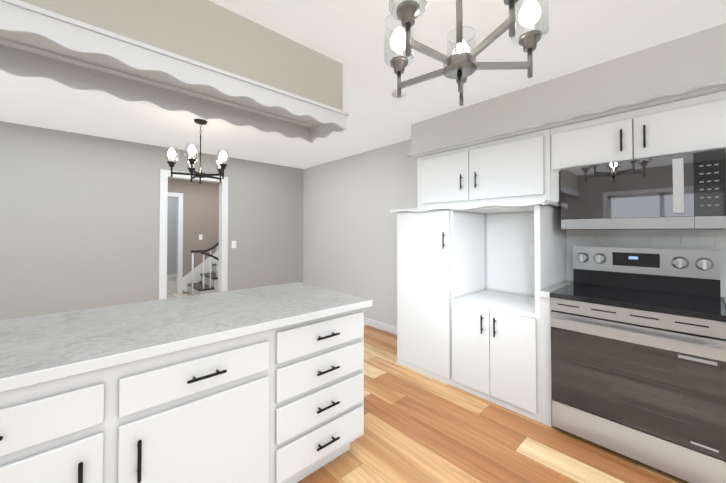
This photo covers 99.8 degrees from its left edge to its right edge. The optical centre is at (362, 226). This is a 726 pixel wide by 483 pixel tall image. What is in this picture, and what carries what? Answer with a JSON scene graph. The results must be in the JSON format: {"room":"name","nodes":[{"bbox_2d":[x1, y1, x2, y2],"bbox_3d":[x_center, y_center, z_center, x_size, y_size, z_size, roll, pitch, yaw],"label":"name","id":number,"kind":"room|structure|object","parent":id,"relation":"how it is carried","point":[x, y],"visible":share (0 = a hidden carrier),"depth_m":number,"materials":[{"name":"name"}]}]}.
{"room":"kitchen","nodes":[
{"label":"kitchen","id":0,"kind":"room"},
{"bbox_2d":[0,121,303,319],"bbox_3d":[-3.073,0.154,3.840,5.520,2.460,0.120,1,-1,-43],"label":"wall","id":1,"kind":"structure","parent":0,"point":[79,221],"depth_m":3.70,"materials":[{"name":"grey paint"}]},
{"bbox_2d":[159,169,227,299],"bbox_3d":[-2.437,0.318,4.424,0.880,2.150,0.152,1,-1,-43],"label":"door frame","id":2,"kind":"structure","parent":1,"relation":"attached to","point":[165,175],"depth_m":4.38,"materials":[{"name":"white wood"}]},
{"bbox_2d":[167,197,176,274],"bbox_3d":[-5.438,0.226,8.636,4.700,2.460,0.100,1,-1,-43],"label":"wall","id":3,"kind":"structure","parent":0,"point":[172,237],"depth_m":8.62,"materials":[{"name":"grey paint"}]},
{"bbox_2d":[168,178,218,292],"bbox_3d":[-3.676,0.197,6.724,4.700,2.460,0.100,1,-1,-43],"label":"wall","id":4,"kind":"structure","parent":0,"point":[201,209],"depth_m":6.71,"materials":[{"name":"beige paint"}]},
{"bbox_2d":[167,192,182,293],"bbox_3d":[-4.226,0.357,6.204,0.980,2.125,0.116,1,-1,-43],"label":"door frame","id":5,"kind":"structure","parent":4,"relation":"attached to","point":[178,276],"depth_m":6.44,"materials":[{"name":"white wood"}]},
{"bbox_2d":[176,250,218,292],"bbox_3d":[-2.924,0.334,7.336,2.708,2.205,0.012,1,-1,-43],"label":"trim","id":6,"kind":"structure","parent":4,"relation":"attached to","point":[187,278],"depth_m":6.69,"materials":[{"name":"white wood"}]},
{"bbox_2d":[0,0,725,168],"bbox_3d":[-0.505,-1.148,1.072,5.520,0.060,7.700,1,-1,-43],"label":"ceiling","id":7,"kind":"structure","parent":0,"point":[349,34],"depth_m":2.14,"materials":[{"name":"white paint"}]},
{"bbox_2d":[19,0,342,110],"bbox_3d":[-1.591,-0.952,1.000,3.590,0.335,0.390,1,-1,-43],"label":"soffit beam","id":8,"kind":"structure","parent":7,"relation":"attached to","point":[208,32],"depth_m":1.53,"materials":[{"name":"beige paint"}]},
{"bbox_2d":[0,0,348,142],"bbox_3d":[-1.578,-0.726,1.008,3.620,0.116,0.454,1,-1,-43],"label":"valance","id":9,"kind":"object","parent":8,"relation":"attached to","point":[35,41],"visible":1,"depth_m":1.48,"materials":[{"name":"white wood"}]},
{"bbox_2d":[165,119,228,183],"bbox_3d":[-1.689,-0.759,3.153,0.584,0.654,0.573,1,-1,-43],"label":"dining chandelier","id":10,"kind":"object","parent":7,"relation":"hanging from","point":[192,161],"visible":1,"depth_m":3.09,"materials":[{"name":"brown metal"}]},
{"bbox_2d":[392,89,406,98],"bbox_3d":[0.297,-1.080,2.503,0.120,0.032,0.120,1,-1,-43],"label":"smoke detector","id":11,"kind":"object","parent":7,"relation":"attached to","point":[403,93],"visible":0.73,"depth_m":2.47,"materials":[{"name":"white plastic"}]},
{"bbox_2d":[384,0,549,105],"bbox_3d":[0.336,-0.804,1.122,0.602,0.624,0.604,1,-1,-43],"label":"chandelier","id":12,"kind":"object","parent":7,"relation":"hanging from","point":[460,64],"visible":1,"depth_m":1.10,"materials":[{"name":"silver metal"}]},
{"bbox_2d":[411,23,725,156],"bbox_3d":[2.238,-0.949,1.685,0.410,0.320,4.650,1,-1,-43],"label":"soffit","id":13,"kind":"structure","parent":7,"relation":"attached to","point":[687,61],"depth_m":2.10,"materials":[{"name":"grey paint"}]},
{"bbox_2d":[406,80,725,157],"bbox_3d":[2.081,-0.779,1.561,0.145,0.021,4.677,1,-1,-43],"label":"trim","id":14,"kind":"structure","parent":13,"relation":"attached to","point":[699,89],"depth_m":2.09,"materials":[{"name":"white wood"}]},
{"bbox_2d":[167,278,689,482],"bbox_3d":[-1.835,1.406,3.289,6.620,0.060,12.820,1,-1,-43],"label":"floor","id":15,"kind":"structure","parent":0,"point":[419,427],"depth_m":1.90,"materials":[{"name":"brown wood"}]},
{"bbox_2d":[0,330,279,482],"bbox_3d":[-1.077,0.909,1.253,1.206,0.872,0.631,1,-1,-43],"label":"base cabinet","id":16,"kind":"object","parent":15,"relation":"on","point":[264,384],"depth_m":1.12,"materials":[{"name":"white wood"}]},
{"bbox_2d":[0,282,371,393],"bbox_3d":[-1.556,0.448,0.947,3.592,0.040,0.866,1,-1,-43],"label":"countertop","id":17,"kind":"structure","parent":16,"relation":"on","point":[37,350],"depth_m":1.32,"materials":[{"name":"grey stone"}]},
{"bbox_2d":[187,242,218,295],"bbox_3d":[-2.545,0.117,6.828,2.424,2.625,1.273,1,-1,-43],"label":"staircase","id":18,"kind":"structure","parent":15,"relation":"on","point":[208,283],"depth_m":6.09,"materials":[{"name":"grey wood"}]},
{"bbox_2d":[276,310,363,482],"bbox_3d":[-0.415,0.918,1.863,0.594,0.872,0.631,1,-1,-43],"label":"base cabinet","id":19,"kind":"object","parent":15,"relation":"on","point":[320,363],"depth_m":1.60,"materials":[{"name":"white wood"}]},
{"bbox_2d":[394,207,445,382],"bbox_3d":[0.785,0.613,3.060,0.646,1.519,0.636,1,-1,-43],"label":"base cabinet","id":20,"kind":"object","parent":15,"relation":"on","point":[421,232],"depth_m":2.84,"materials":[{"name":"white wood"}]},
{"bbox_2d":[446,199,573,426],"bbox_3d":[1.238,0.605,2.568,0.646,1.519,0.774,1,-1,-43],"label":"base cabinet","id":21,"kind":"object","parent":15,"relation":"on","point":[477,284],"depth_m":2.46,"materials":[{"name":"white wood"}]},
{"bbox_2d":[550,246,725,482],"bbox_3d":[1.722,0.753,1.954,0.719,1.205,0.766,1,-1,-43],"label":"range","id":22,"kind":"object","parent":15,"relation":"on","point":[638,354],"visible":1,"depth_m":1.76,"materials":[{"name":"grey metal"}]},
{"bbox_2d":[722,297,725,308],"bbox_3d":[2.862,0.882,0.774,0.683,0.912,2.499,1,-1,-43],"label":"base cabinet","id":23,"kind":"object","parent":15,"relation":"on","point":[724,300],"visible":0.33,"depth_m":1.82,"materials":[{"name":"white"}]},
{"bbox_2d":[303,139,721,326],"bbox_3d":[1.440,0.140,2.926,0.120,2.460,7.580,1,-1,-43],"label":"wall","id":24,"kind":"structure","parent":0,"point":[350,230],"depth_m":4.44,"materials":[{"name":"grey paint"}]},
{"bbox_2d":[364,317,396,334],"bbox_3d":[-0.148,1.347,4.533,0.014,0.095,2.798,1,-1,-43],"label":"baseboard","id":25,"kind":"structure","parent":24,"relation":"attached to","point":[380,325],"depth_m":4.09,"materials":[{"name":"white wood"}]},
{"bbox_2d":[417,147,464,207],"bbox_3d":[0.902,-0.456,3.173,0.343,0.574,0.601,1,-1,-43],"label":"upper cabinet","id":26,"kind":"object","parent":24,"relation":"attached to","point":[440,176],"depth_m":3.05,"materials":[{"name":"white wood"}]},
{"bbox_2d":[465,129,550,204],"bbox_3d":[1.331,-0.463,2.706,0.343,0.574,0.667,1,-1,-43],"label":"upper cabinet","id":27,"kind":"object","parent":24,"relation":"attached to","point":[514,168],"depth_m":2.56,"materials":[{"name":"white wood"}]},
{"bbox_2d":[550,90,725,202],"bbox_3d":[2.209,-0.374,1.726,0.379,0.782,1.962,1,-1,-43],"label":"upper cabinet","id":28,"kind":"object","parent":24,"relation":"attached to","point":[691,125],"visible":0.94,"depth_m":1.96,"materials":[{"name":"white wood"}]},
{"bbox_2d":[561,149,725,229],"bbox_3d":[1.842,-0.198,2.071,0.430,0.440,0.780,1,-1,-43],"label":"over-the-range microwave","id":29,"kind":"object","parent":28,"relation":"attached to","point":[687,191],"visible":1,"depth_m":1.89,"materials":[{"name":"grey metal"}]},
{"bbox_2d":[566,228,725,297],"bbox_3d":[2.591,-0.003,1.583,0.010,0.895,2.642,1,-1,-43],"label":"tile backsplash","id":30,"kind":"structure","parent":24,"relation":"attached to","point":[707,239],"depth_m":2.16,"materials":[{"name":"white tile"}]}
]}

